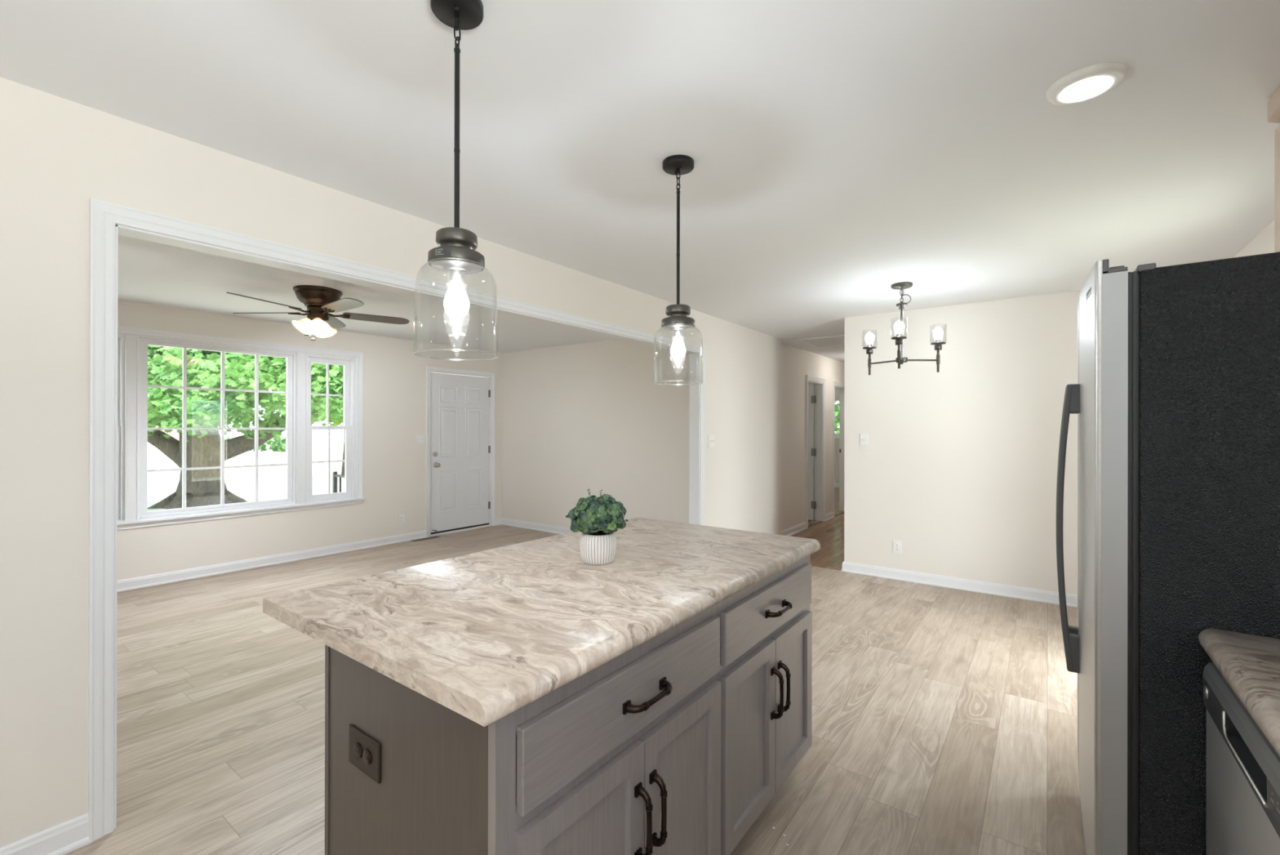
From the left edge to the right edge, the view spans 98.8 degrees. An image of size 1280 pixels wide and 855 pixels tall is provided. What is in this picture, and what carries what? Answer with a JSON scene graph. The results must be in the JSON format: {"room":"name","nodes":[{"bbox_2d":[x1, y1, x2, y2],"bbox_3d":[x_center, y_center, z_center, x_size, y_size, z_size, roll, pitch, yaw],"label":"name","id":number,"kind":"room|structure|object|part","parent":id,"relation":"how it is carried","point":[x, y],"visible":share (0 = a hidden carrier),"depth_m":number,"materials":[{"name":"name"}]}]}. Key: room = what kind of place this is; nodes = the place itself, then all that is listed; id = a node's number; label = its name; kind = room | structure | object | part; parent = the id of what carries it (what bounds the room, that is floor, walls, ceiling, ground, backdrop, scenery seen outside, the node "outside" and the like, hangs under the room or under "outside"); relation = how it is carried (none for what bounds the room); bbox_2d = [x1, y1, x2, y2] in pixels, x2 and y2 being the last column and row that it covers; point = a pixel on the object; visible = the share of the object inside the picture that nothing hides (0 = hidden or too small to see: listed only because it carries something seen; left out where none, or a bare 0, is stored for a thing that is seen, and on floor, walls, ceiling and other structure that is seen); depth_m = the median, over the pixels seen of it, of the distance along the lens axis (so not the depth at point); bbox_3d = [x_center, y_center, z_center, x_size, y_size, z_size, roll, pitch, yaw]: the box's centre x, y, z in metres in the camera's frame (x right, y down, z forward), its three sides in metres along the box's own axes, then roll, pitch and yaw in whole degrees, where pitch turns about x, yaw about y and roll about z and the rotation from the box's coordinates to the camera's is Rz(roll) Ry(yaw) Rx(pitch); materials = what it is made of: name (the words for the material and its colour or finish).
{"room":"kitchen","nodes":[
{"label":"kitchen","id":0,"kind":"room"},
{"bbox_2d":[116,299,502,580],"bbox_3d":[-1.484,0.158,8.580,0.140,2.440,14.200,0,0,37],"label":"wall","id":1,"kind":"structure","parent":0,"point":[394,378],"depth_m":6.13,"materials":[{"name":"beige paint"}]},
{"bbox_2d":[117,324,364,529],"bbox_3d":[-3.963,0.004,5.210,0.182,1.709,2.617,0,0,37],"label":"window","id":2,"kind":"structure","parent":1,"relation":"attached to","point":[133,342],"depth_m":5.28,"materials":[{"name":"white paint"}]},
{"bbox_3d":[-4.573,-0.369,4.471,0.032,0.769,0.479,0,0,37],"label":"sash","id":3,"kind":"part","parent":2,"relation":"part of","materials":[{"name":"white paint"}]},
{"bbox_3d":[-4.545,0.380,4.449,0.032,0.790,0.479,0,0,37],"label":"sash","id":4,"kind":"part","parent":2,"relation":"part of","materials":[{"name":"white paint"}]},
{"bbox_3d":[-4.553,0.004,4.456,0.105,1.561,0.523,0,0,37],"label":"double hung frame","id":5,"kind":"part","parent":2,"relation":"part of","materials":[{"name":"white paint"}]},
{"bbox_3d":[-3.967,0.005,5.218,0.055,1.559,1.234,0,0,37],"label":"picture sash","id":6,"kind":"part","parent":2,"relation":"part of","materials":[{"name":"white paint"}]},
{"bbox_3d":[-3.933,0.803,5.185,0.102,0.022,2.617,0,0,37],"label":"sill","id":7,"kind":"part","parent":2,"relation":"part of","materials":[{"name":"white paint"}]},
{"bbox_3d":[-3.425,-0.367,6.015,0.032,0.769,0.460,0,0,37],"label":"sash","id":8,"kind":"part","parent":2,"relation":"part of","materials":[{"name":"white paint"}]},
{"bbox_3d":[-3.398,0.383,5.993,0.032,0.790,0.460,0,0,37],"label":"sash","id":9,"kind":"part","parent":2,"relation":"part of","materials":[{"name":"white paint"}]},
{"bbox_3d":[-3.405,0.006,5.999,0.105,1.561,0.504,0,0,37],"label":"double hung frame","id":10,"kind":"part","parent":2,"relation":"part of","materials":[{"name":"white paint"}]},
{"bbox_2d":[116,517,502,591],"bbox_3d":[-3.778,1.326,5.359,0.024,0.092,6.097,0,0,37],"label":"baseboard","id":11,"kind":"structure","parent":1,"relation":"attached to","point":[129,584],"depth_m":5.39,"materials":[{"name":"white paint"}]},
{"bbox_2d":[398,513,404,524],"bbox_3d":[-2.866,1.102,6.597,0.010,0.118,0.076,0,0,37],"label":"outlet","id":12,"kind":"object","parent":1,"relation":"attached to","point":[401,517],"visible":1,"depth_m":6.59,"materials":[{"name":"white plastic"}]},
{"bbox_2d":[415,434,424,444],"bbox_3d":[-2.717,0.147,6.789,0.017,0.118,0.120,0,0,37],"label":"light switch","id":13,"kind":"object","parent":1,"relation":"attached to","point":[420,438],"visible":1,"depth_m":6.79,"materials":[{"name":"white plastic"}]},
{"bbox_2d":[426,365,495,537],"bbox_3d":[-2.395,0.304,7.303,0.201,2.143,1.052,0,0,37],"label":"door","id":14,"kind":"structure","parent":1,"relation":"attached to","point":[460,403],"depth_m":7.25,"materials":[{"name":"white paint"}]},
{"bbox_3d":[-2.572,0.477,6.965,0.070,0.066,0.066,0,0,37],"label":"knob","id":15,"kind":"part","parent":14,"relation":"part of","materials":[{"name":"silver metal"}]},
{"bbox_2d":[0,76,781,847],"bbox_3d":[-0.968,0.156,3.075,0.100,2.440,8.780,0,0,37],"label":"wall","id":16,"kind":"structure","parent":0,"point":[57,153],"depth_m":1.80,"materials":[{"name":"beige paint"}]},
{"bbox_2d":[0,812,89,854],"bbox_3d":[-0.920,1.330,3.037,0.024,0.092,8.780,0,0,37],"label":"baseboard","id":17,"kind":"structure","parent":16,"relation":"attached to","point":[66,837],"depth_m":1.76,"materials":[{"name":"white paint"}]},
{"bbox_2d":[88,197,705,842],"bbox_3d":[-0.667,0.310,3.480,0.146,2.132,4.050,0,0,37],"label":"trim","id":18,"kind":"structure","parent":16,"relation":"attached to","point":[107,220],"depth_m":1.87,"materials":[{"name":"white paint"}]},
{"bbox_3d":[-0.716,0.310,3.516,0.023,2.132,4.050,0,0,37],"label":"casing","id":19,"kind":"part","parent":18,"relation":"part of","materials":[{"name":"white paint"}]},
{"bbox_2d":[708,435,715,447],"bbox_3d":[0.683,0.131,5.197,0.017,0.118,0.120,0,0,37],"label":"light switch","id":20,"kind":"object","parent":16,"relation":"attached to","point":[711,437],"visible":1,"depth_m":5.20,"materials":[{"name":"white plastic"}]},
{"bbox_2d":[64,487,1086,854],"bbox_3d":[0.988,1.411,5.805,7.420,0.060,15.700,0,0,37],"label":"floor","id":21,"kind":"structure","parent":0,"point":[944,719],"depth_m":2.58,"materials":[{"name":"brown wood"}]},
{"bbox_2d":[411,535,440,541],"bbox_3d":[-2.641,1.372,6.765,0.100,0.006,0.350,0,0,37],"label":"floor vent","id":22,"kind":"object","parent":21,"relation":"in","point":[435,536],"visible":1,"depth_m":6.76,"materials":[{"name":"brown metal"}]},
{"bbox_2d":[324,603,720,854],"bbox_3d":[-0.244,0.931,1.427,0.691,0.890,0.791,0,0,37],"label":"base cabinet","id":23,"kind":"object","parent":21,"relation":"on","point":[623,757],"visible":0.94,"depth_m":1.16,"materials":[{"name":"grey wood"}]},
{"bbox_2d":[349,724,381,783],"bbox_3d":[-0.606,0.714,1.202,0.132,0.086,0.010,0,0,37],"label":"outlet","id":24,"kind":"object","parent":23,"relation":"attached to","point":[365,752],"visible":1,"depth_m":1.19,"materials":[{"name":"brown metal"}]},
{"bbox_2d":[353,742,362,758],"bbox_3d":[-0.623,0.714,1.212,0.033,0.033,0.004,0,0,37],"label":"receptacle","id":25,"kind":"object","parent":24,"relation":"attached to","point":[357,747],"depth_m":1.21,"materials":[{"name":"brown"}]},
{"bbox_2d":[362,748,371,764],"bbox_3d":[-0.591,0.714,1.188,0.033,0.033,0.004,0,0,37],"label":"receptacle","id":26,"kind":"object","parent":24,"relation":"attached to","point":[366,753],"depth_m":1.18,"materials":[{"name":"brown"}]},
{"bbox_3d":[-0.508,0.930,1.137,0.608,0.890,0.004,0,0,37],"label":"panel","id":27,"kind":"part","parent":23,"relation":"part of","materials":[{"name":"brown wood"}]},
{"bbox_2d":[262,517,820,726],"bbox_3d":[-0.134,0.468,1.818,0.921,0.038,1.631,0,0,37],"label":"countertop","id":28,"kind":"structure","parent":23,"relation":"on","point":[485,635],"depth_m":1.39,"materials":[{"name":"beige stone"}]},
{"bbox_2d":[565,488,628,564],"bbox_3d":[-0.149,0.327,1.828,0.207,0.242,0.208,0,0,37],"label":"potted plant","id":29,"kind":"object","parent":28,"relation":"on","point":[597,518],"visible":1,"depth_m":1.78,"materials":[{"name":"green plant"}]},
{"bbox_3d":[-0.140,0.399,1.830,0.122,0.098,0.122,0,0,37],"label":"pot","id":30,"kind":"part","parent":29,"relation":"part of","materials":[{"name":"white ceramic"}]},
{"bbox_3d":[-0.107,0.982,1.117,0.019,0.524,0.364,0,0,37],"label":"door","id":31,"kind":"part","parent":23,"relation":"part of","materials":[{"name":"grey wood"}]},
{"bbox_3d":[-0.022,0.881,1.264,0.020,0.790,0.788,0,0,37],"label":"frame","id":32,"kind":"part","parent":23,"relation":"part of","materials":[{"name":"grey wood"}]},
{"bbox_3d":[0.003,0.612,1.265,0.019,0.155,0.727,0,0,37],"label":"drawer","id":33,"kind":"part","parent":23,"relation":"part of","materials":[{"name":"grey wood"}]},
{"bbox_3d":[0.010,0.890,1.225,0.042,0.170,0.022,0,0,37],"label":"handle","id":34,"kind":"part","parent":23,"relation":"part of","materials":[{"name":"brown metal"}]},
{"bbox_3d":[0.027,0.613,1.247,0.042,0.022,0.162,0,0,37],"label":"handle","id":35,"kind":"part","parent":23,"relation":"part of","materials":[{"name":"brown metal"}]},
{"bbox_3d":[0.044,0.890,1.271,0.042,0.170,0.022,0,0,37],"label":"handle","id":36,"kind":"part","parent":23,"relation":"part of","materials":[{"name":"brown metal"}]},
{"bbox_3d":[0.113,0.983,1.413,0.019,0.524,0.366,0,0,37],"label":"door","id":37,"kind":"part","parent":23,"relation":"part of","materials":[{"name":"grey wood"}]},
{"bbox_2d":[717,554,812,854],"bbox_3d":[0.224,0.932,2.051,0.684,0.890,0.768,0,0,37],"label":"base cabinet","id":38,"kind":"object","parent":21,"relation":"on","point":[765,674],"visible":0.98,"depth_m":1.80,"materials":[{"name":"grey wood"}]},
{"bbox_3d":[0.345,0.983,1.726,0.019,0.524,0.358,0,0,37],"label":"door","id":39,"kind":"part","parent":38,"relation":"part of","materials":[{"name":"grey wood"}]},
{"bbox_3d":[0.452,0.613,1.869,0.019,0.155,0.715,0,0,37],"label":"drawer","id":40,"kind":"part","parent":38,"relation":"part of","materials":[{"name":"grey wood"}]},
{"bbox_3d":[0.460,0.891,1.831,0.042,0.170,0.022,0,0,37],"label":"handle","id":41,"kind":"part","parent":38,"relation":"part of","materials":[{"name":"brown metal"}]},
{"bbox_3d":[0.476,0.614,1.851,0.042,0.022,0.162,0,0,37],"label":"handle","id":42,"kind":"part","parent":38,"relation":"part of","materials":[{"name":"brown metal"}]},
{"bbox_3d":[0.495,0.891,1.877,0.042,0.170,0.022,0,0,37],"label":"handle","id":43,"kind":"part","parent":38,"relation":"part of","materials":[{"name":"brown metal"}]},
{"bbox_3d":[0.561,0.984,2.016,0.019,0.524,0.356,0,0,37],"label":"door","id":44,"kind":"part","parent":38,"relation":"part of","materials":[{"name":"grey wood"}]},
{"bbox_2d":[1055,251,1279,854],"bbox_3d":[1.675,0.483,1.515,0.838,1.792,0.904,0,0,37],"label":"refrigerator","id":45,"kind":"object","parent":21,"relation":"on","point":[1175,398],"visible":1,"depth_m":1.28,"materials":[{"name":"black"}]},
{"bbox_3d":[1.392,0.312,1.778,0.070,0.891,0.030,0,0,37],"label":"handle","id":46,"kind":"part","parent":45,"relation":"part of","materials":[{"name":"grey plastic"}]},
{"bbox_3d":[1.341,0.311,1.709,0.070,0.891,0.030,0,0,37],"label":"handle","id":47,"kind":"part","parent":45,"relation":"part of","materials":[{"name":"grey plastic"}]},
{"bbox_3d":[1.552,0.441,1.892,0.076,1.707,0.446,0,0,37],"label":"door","id":48,"kind":"part","parent":45,"relation":"part of","materials":[{"name":"silver metal"}]},
{"bbox_3d":[1.135,0.438,1.355,0.005,1.700,0.002,0,0,37],"label":"edge trim","id":49,"kind":"part","parent":45,"relation":"part of","materials":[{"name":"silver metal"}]},
{"bbox_3d":[1.278,0.440,1.524,0.076,1.707,0.443,0,0,37],"label":"door","id":50,"kind":"part","parent":45,"relation":"part of","materials":[{"name":"silver metal"}]},
{"bbox_2d":[1202,662,1279,854],"bbox_3d":[1.333,0.942,0.809,0.623,0.872,0.598,0,0,37],"label":"dishwasher","id":51,"kind":"object","parent":21,"relation":"on","point":[1242,809],"visible":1,"depth_m":1.03,"materials":[{"name":"silver metal"}]},
{"bbox_3d":[0.927,0.933,0.242,0.639,0.889,0.788,0,0,37],"label":"base cabinet","id":52,"kind":"object","parent":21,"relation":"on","visible":0},
{"bbox_2d":[1198,628,1279,755],"bbox_3d":[1.109,0.470,0.487,0.649,0.038,1.407,0,0,37],"label":"countertop","id":53,"kind":"structure","parent":52,"relation":"on","point":[1250,664],"depth_m":1.03,"materials":[{"name":"beige stone"}]},
{"bbox_2d":[502,338,688,528],"bbox_3d":[-0.556,0.159,6.828,3.719,2.440,0.100,0,0,37],"label":"wall","id":54,"kind":"structure","parent":0,"point":[577,418],"depth_m":6.77,"materials":[{"name":"beige paint"}]},
{"bbox_2d":[501,517,572,533],"bbox_3d":[-0.539,1.333,6.735,3.579,0.092,0.024,0,0,37],"label":"baseboard","id":55,"kind":"structure","parent":54,"relation":"attached to","point":[518,523],"depth_m":7.37,"materials":[{"name":"white paint"}]},
{"bbox_2d":[0,0,1279,362],"bbox_3d":[0.968,-1.134,5.825,7.600,0.150,15.900,0,0,37],"label":"ceiling","id":56,"kind":"structure","parent":0,"point":[843,152],"depth_m":1.94,"materials":[{"name":"white paint"}]},
{"bbox_2d":[226,284,409,340],"bbox_3d":[-2.468,-0.867,4.238,1.225,0.399,1.278,0,0,37],"label":"ceiling fan","id":57,"kind":"object","parent":56,"relation":"hanging from","point":[319,301],"visible":1,"depth_m":4.20,"materials":[{"name":"brown wood"}]},
{"bbox_3d":[-2.651,-0.895,3.881,0.133,0.035,0.495,0,0,20],"label":"blade","id":58,"kind":"part","parent":57,"relation":"part of","materials":[{"name":"brown wood"}]},
{"bbox_3d":[-2.925,-0.895,4.287,0.495,0.035,0.133,0,0,2],"label":"blade","id":59,"kind":"part","parent":57,"relation":"part of","materials":[{"name":"brown wood"}]},
{"bbox_3d":[-2.581,-0.773,4.179,0.149,0.135,0.139,0,0,5],"label":"lamp shade","id":60,"kind":"part","parent":57,"relation":"part of","materials":[{"name":"beige glass"}]},
{"bbox_3d":[-2.451,-0.774,4.172,0.139,0.133,0.158,0,0,37],"label":"lamp shade","id":61,"kind":"part","parent":57,"relation":"part of","materials":[{"name":"beige glass"}]},
{"bbox_3d":[-2.464,-0.794,4.196,0.048,0.048,0.048,0,0,37],"label":"bulb","id":62,"kind":"part","parent":57,"relation":"part of","materials":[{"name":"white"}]},
{"bbox_3d":[-2.512,-0.773,4.391,0.149,0.135,0.142,0,0,37],"label":"lamp shade","id":63,"kind":"part","parent":57,"relation":"part of","materials":[{"name":"beige glass"}]},
{"bbox_3d":[-2.623,-0.894,4.674,0.133,0.035,0.495,0,0,-16],"label":"blade","id":64,"kind":"part","parent":57,"relation":"part of","materials":[{"name":"brown wood"}]},
{"bbox_3d":[-2.181,-0.894,4.014,0.496,0.035,0.134,0,0,37],"label":"blade","id":65,"kind":"part","parent":57,"relation":"part of","materials":[{"name":"brown wood"}]},
{"bbox_3d":[-2.162,-0.894,4.506,0.495,0.035,0.133,0,0,-34],"label":"blade","id":66,"kind":"part","parent":57,"relation":"part of","materials":[{"name":"brown wood"}]},
{"bbox_2d":[413,0,497,360],"bbox_3d":[-0.459,-0.622,1.376,0.201,0.886,0.201,0,0,37],"label":"pendant light","id":67,"kind":"object","parent":56,"relation":"hanging from","point":[455,255],"visible":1,"depth_m":1.36,"materials":[{"name":"clear glass"}]},
{"bbox_3d":[-0.460,-0.292,1.375,0.199,0.226,0.199,0,0,37],"label":"lamp shade","id":68,"kind":"part","parent":67,"relation":"part of","materials":[{"name":"clear glass"}]},
{"bbox_2d":[430,257,482,283],"bbox_3d":[-0.460,-0.386,1.376,0.124,0.038,0.124,0,0,37],"label":"socket","id":69,"kind":"object","parent":67,"relation":"attached to","point":[456,268],"depth_m":1.35,"materials":[{"name":"white metal"}]},
{"bbox_3d":[-0.459,-0.721,1.376,0.015,0.479,0.015,0,0,-42],"label":"rod","id":70,"kind":"part","parent":67,"relation":"part of","materials":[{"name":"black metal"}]},
{"bbox_3d":[-0.459,-0.997,1.376,0.016,0.089,0.016,0,0,-8],"label":"chain","id":71,"kind":"part","parent":67,"relation":"part of","materials":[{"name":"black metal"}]},
{"bbox_2d":[653,154,702,385],"bbox_3d":[0.153,-0.620,2.199,0.201,0.886,0.201,0,0,37],"label":"pendant light","id":72,"kind":"object","parent":56,"relation":"hanging from","point":[677,321],"visible":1,"depth_m":2.18,"materials":[{"name":"black metal"}]},
{"bbox_3d":[0.152,-0.290,2.199,0.199,0.226,0.199,0,0,37],"label":"lamp shade","id":73,"kind":"part","parent":72,"relation":"part of","materials":[{"name":"clear glass"}]},
{"bbox_3d":[0.153,-0.719,2.199,0.015,0.479,0.015,0,0,25],"label":"rod","id":74,"kind":"part","parent":72,"relation":"part of","materials":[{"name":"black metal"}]},
{"bbox_2d":[662,324,693,337],"bbox_3d":[0.153,-0.384,2.199,0.124,0.038,0.124,0,0,37],"label":"socket","id":75,"kind":"object","parent":72,"relation":"attached to","point":[677,329],"depth_m":2.18,"materials":[{"name":"white metal"}]},
{"bbox_3d":[0.154,-0.996,2.199,0.016,0.089,0.016,0,0,-8],"label":"chain","id":76,"kind":"part","parent":72,"relation":"part of","materials":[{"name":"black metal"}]},
{"bbox_2d":[862,281,946,374],"bbox_3d":[1.891,-0.735,4.027,0.577,0.648,0.546,0,0,37],"label":"chandelier","id":77,"kind":"object","parent":56,"relation":"hanging from","point":[901,286],"visible":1,"depth_m":4.05,"materials":[{"name":"brown metal"}]},
{"bbox_3d":[1.853,-0.496,4.190,0.024,0.170,0.254,0,0,-30],"label":"arm","id":78,"kind":"part","parent":77,"relation":"part of","materials":[{"name":"brown metal"}]},
{"bbox_3d":[1.857,-0.496,3.921,0.024,0.170,0.254,0,0,28],"label":"arm","id":79,"kind":"part","parent":77,"relation":"part of","materials":[{"name":"brown metal"}]},
{"bbox_3d":[1.936,-0.699,4.057,0.080,0.463,0.080,0,0,37],"label":"stem","id":80,"kind":"part","parent":77,"relation":"part of","materials":[{"name":"brown metal"}]},
{"bbox_3d":[1.965,-0.966,4.059,0.078,0.101,0.021,0,0,-4],"label":"chain","id":81,"kind":"part","parent":77,"relation":"part of","materials":[{"name":"brown metal"}]},
{"bbox_3d":[2.093,-0.495,4.062,0.254,0.170,0.024,0,0,0],"label":"arm","id":82,"kind":"part","parent":77,"relation":"part of","materials":[{"name":"brown metal"}]},
{"bbox_2d":[1046,62,1127,105],"bbox_3d":[1.373,-1.051,1.690,0.194,0.020,0.194,0,0,37],"label":"recessed light","id":83,"kind":"object","parent":56,"relation":"in","point":[1090,82],"visible":1,"depth_m":1.67,"materials":[{"name":"white plastic"}]},
{"bbox_2d":[808,382,814,518],"bbox_3d":[1.309,0.164,9.432,3.605,2.440,0.100,0,0,37],"label":"wall","id":84,"kind":"structure","parent":0,"point":[808,383],"depth_m":8.37,"materials":[{"name":"beige paint"}]},
{"bbox_2d":[781,343,844,530],"bbox_3d":[2.646,0.165,8.114,0.114,2.440,3.620,0,0,37],"label":"wall","id":85,"kind":"structure","parent":0,"point":[796,363],"depth_m":7.28,"materials":[{"name":"beige paint"}]},
{"bbox_2d":[781,511,834,535],"bbox_3d":[2.298,1.338,7.532,0.024,0.092,2.276,0,0,37],"label":"baseboard","id":86,"kind":"structure","parent":85,"relation":"attached to","point":[793,530],"depth_m":7.25,"materials":[{"name":"white paint"}]},
{"bbox_2d":[781,334,844,349],"bbox_3d":[2.357,-1.049,6.714,1.078,0.014,0.815,0,0,37],"label":"ceiling","id":87,"kind":"structure","parent":85,"relation":"attached to","point":[837,340],"depth_m":6.76,"materials":[{"name":"white paint"}]},
{"bbox_3d":[2.377,-1.049,6.741,1.078,0.014,0.748,0,0,37],"label":"frame","id":88,"kind":"part","parent":87,"relation":"part of","materials":[{"name":"white paint"}]},
{"bbox_3d":[2.463,-1.051,6.610,0.753,0.010,0.625,0,0,37],"label":"panel","id":89,"kind":"part","parent":87,"relation":"part of","materials":[{"name":"white paint"}]},
{"bbox_2d":[805,374,826,528],"bbox_3d":[2.229,0.332,8.024,0.722,2.104,0.768,0,0,37],"label":"door frame","id":90,"kind":"structure","parent":85,"relation":"in","point":[819,398],"depth_m":8.09,"materials":[{"name":"white paint"}]},
{"bbox_2d":[832,380,844,516],"bbox_3d":[3.173,0.335,8.805,0.139,2.104,0.808,0,0,37],"label":"door frame","id":91,"kind":"structure","parent":85,"relation":"in","point":[837,384],"depth_m":9.06,"materials":[{"name":"white paint"}]},
{"bbox_2d":[834,387,839,483],"bbox_3d":[4.184,0.171,13.151,3.780,2.440,0.100,0,0,37],"label":"wall","id":92,"kind":"structure","parent":0,"point":[837,390],"depth_m":12.79,"materials":[{"name":"beige paint"}]},
{"bbox_2d":[834,395,839,438],"bbox_3d":[4.442,-0.239,12.927,1.328,0.988,0.093,0,0,37],"label":"window","id":93,"kind":"structure","parent":92,"relation":"in","point":[836,435],"depth_m":12.80,"materials":[{"name":"white paint"}]},
{"bbox_2d":[834,483,839,487],"bbox_3d":[4.096,1.345,13.136,3.500,0.092,0.024,0,0,37],"label":"baseboard","id":94,"kind":"structure","parent":92,"relation":"attached to","point":[836,485],"depth_m":12.77,"materials":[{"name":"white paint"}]},
{"bbox_2d":[844,290,1080,595],"bbox_3d":[3.051,0.164,4.549,2.612,2.440,0.115,0,0,37],"label":"wall","id":95,"kind":"structure","parent":0,"point":[958,465],"depth_m":4.67,"materials":[{"name":"beige paint"}]},
{"bbox_2d":[859,433,868,445],"bbox_3d":[2.109,0.114,5.168,0.076,0.118,0.017,0,0,37],"label":"light switch","id":96,"kind":"object","parent":95,"relation":"attached to","point":[864,437],"visible":1,"depth_m":5.17,"materials":[{"name":"white plastic"}]},
{"bbox_2d":[893,539,902,553],"bbox_3d":[2.344,1.089,4.996,0.076,0.118,0.010,0,0,37],"label":"outlet","id":97,"kind":"object","parent":95,"relation":"attached to","point":[897,544],"visible":1,"depth_m":4.99,"materials":[{"name":"white plastic"}]},
{"bbox_2d":[843,561,1077,607],"bbox_3d":[2.962,1.338,4.527,2.497,0.092,0.024,0,0,37],"label":"baseboard","id":98,"kind":"structure","parent":95,"relation":"attached to","point":[1006,590],"depth_m":4.67,"materials":[{"name":"white paint"}]},
{"bbox_2d":[1234,220,1274,257],"bbox_3d":[1.628,0.159,0.543,0.115,2.440,8.014,0,0,37],"label":"wall","id":99,"kind":"structure","parent":0,"point":[1264,242],"depth_m":2.95,"materials":[{"name":"beige paint"}]},
{"bbox_2d":[1267,84,1279,252],"bbox_3d":[1.928,-0.754,1.339,0.348,0.608,0.928,0,0,37],"label":"upper cabinet","id":100,"kind":"object","parent":99,"relation":"attached to","point":[1273,104],"visible":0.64,"depth_m":1.77,"materials":[{"name":"beige paint"}]},
{"bbox_3d":[1.794,-1.019,1.417,0.040,0.078,0.892,0,0,37],"label":"crown","id":101,"kind":"part","parent":100,"relation":"part of","materials":[{"name":"beige paint"}]},
{"bbox_3d":[1.953,-0.721,1.613,0.018,0.502,0.444,0,0,37],"label":"door","id":102,"kind":"part","parent":100,"relation":"part of","materials":[{"name":"beige paint"}]},
{"label":"outside","id":103,"kind":"structure","parent":0,"visible":0},
{"bbox_2d":[147,434,344,511],"bbox_3d":[5.964,1.841,8.023,280.000,0.001,240.000,0,0,37],"label":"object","id":104,"kind":"structure","parent":103,"point":[240,482],"depth_m":21.41,"materials":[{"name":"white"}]},
{"bbox_2d":[155,425,179,440],"bbox_3d":[-68.000,0.048,75.000,17.127,4.000,15.893,0,0,37],"label":"house","id":105,"kind":"structure","parent":104,"relation":"on","point":[174,433],"depth_m":71.83,"materials":[{"name":"brick"}]},
{"bbox_2d":[147,345,343,509],"bbox_3d":[-10.123,-1.117,12.967,6.721,6.058,1.981,0,0,-19],"label":"tree","id":106,"kind":"object","parent":104,"relation":"on","point":[165,364],"visible":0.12,"depth_m":10.53,"materials":[{"name":"green plant"}]},
{"bbox_2d":[249,442,267,451],"bbox_3d":[-29.016,1.267,41.534,1.909,1.416,1.758,0,0,37],"label":"bush","id":107,"kind":"object","parent":104,"relation":"on","point":[263,446],"visible":0.23,"depth_m":41.50,"materials":[{"name":"green plant"}]},
{"bbox_2d":[265,432,285,452],"bbox_3d":[-26.975,1.187,40.884,1.790,1.613,1.962,0,0,-9],"label":"bush","id":108,"kind":"object","parent":104,"relation":"on","point":[279,445],"visible":0.73,"depth_m":40.62,"materials":[{"name":"green plant"}]},
{"bbox_2d":[311,410,345,475],"bbox_3d":[-11.031,-0.470,20.419,4.283,4.693,3.440,0,0,-6],"label":"tree","id":109,"kind":"object","parent":104,"relation":"on","point":[338,422],"visible":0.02,"depth_m":20.35,"materials":[{"name":"green plant"}]},
{"bbox_2d":[834,400,839,433],"bbox_3d":[6.137,-0.534,19.082,4.811,4.864,4.532,0,0,-11],"label":"tree","id":110,"kind":"object","parent":104,"relation":"on","point":[836,406],"visible":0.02,"depth_m":18.13,"materials":[{"name":"green plant"}]},
{"bbox_3d":[-2.987,1.630,7.701,1.200,0.390,2.400,0,0,37],"label":"porch stoop","id":111,"kind":"object","parent":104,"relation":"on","visible":0},
{"bbox_2d":[332,471,344,493],"bbox_3d":[-3.535,0.993,6.677,0.800,0.880,0.040,0,0,37],"label":"porch railing","id":112,"kind":"object","parent":111,"relation":"on","point":[335,475],"visible":0.15,"depth_m":6.88,"materials":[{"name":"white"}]},
{"bbox_3d":[-3.840,0.993,6.904,0.040,0.880,0.040,0,0,37],"label":"post","id":113,"kind":"part","parent":112,"relation":"part of","materials":[{"name":"black metal"}]},
{"bbox_3d":[-3.518,0.603,6.665,0.760,0.030,0.030,0,0,37],"label":"rail","id":114,"kind":"part","parent":112,"relation":"part of","materials":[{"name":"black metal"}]}
]}

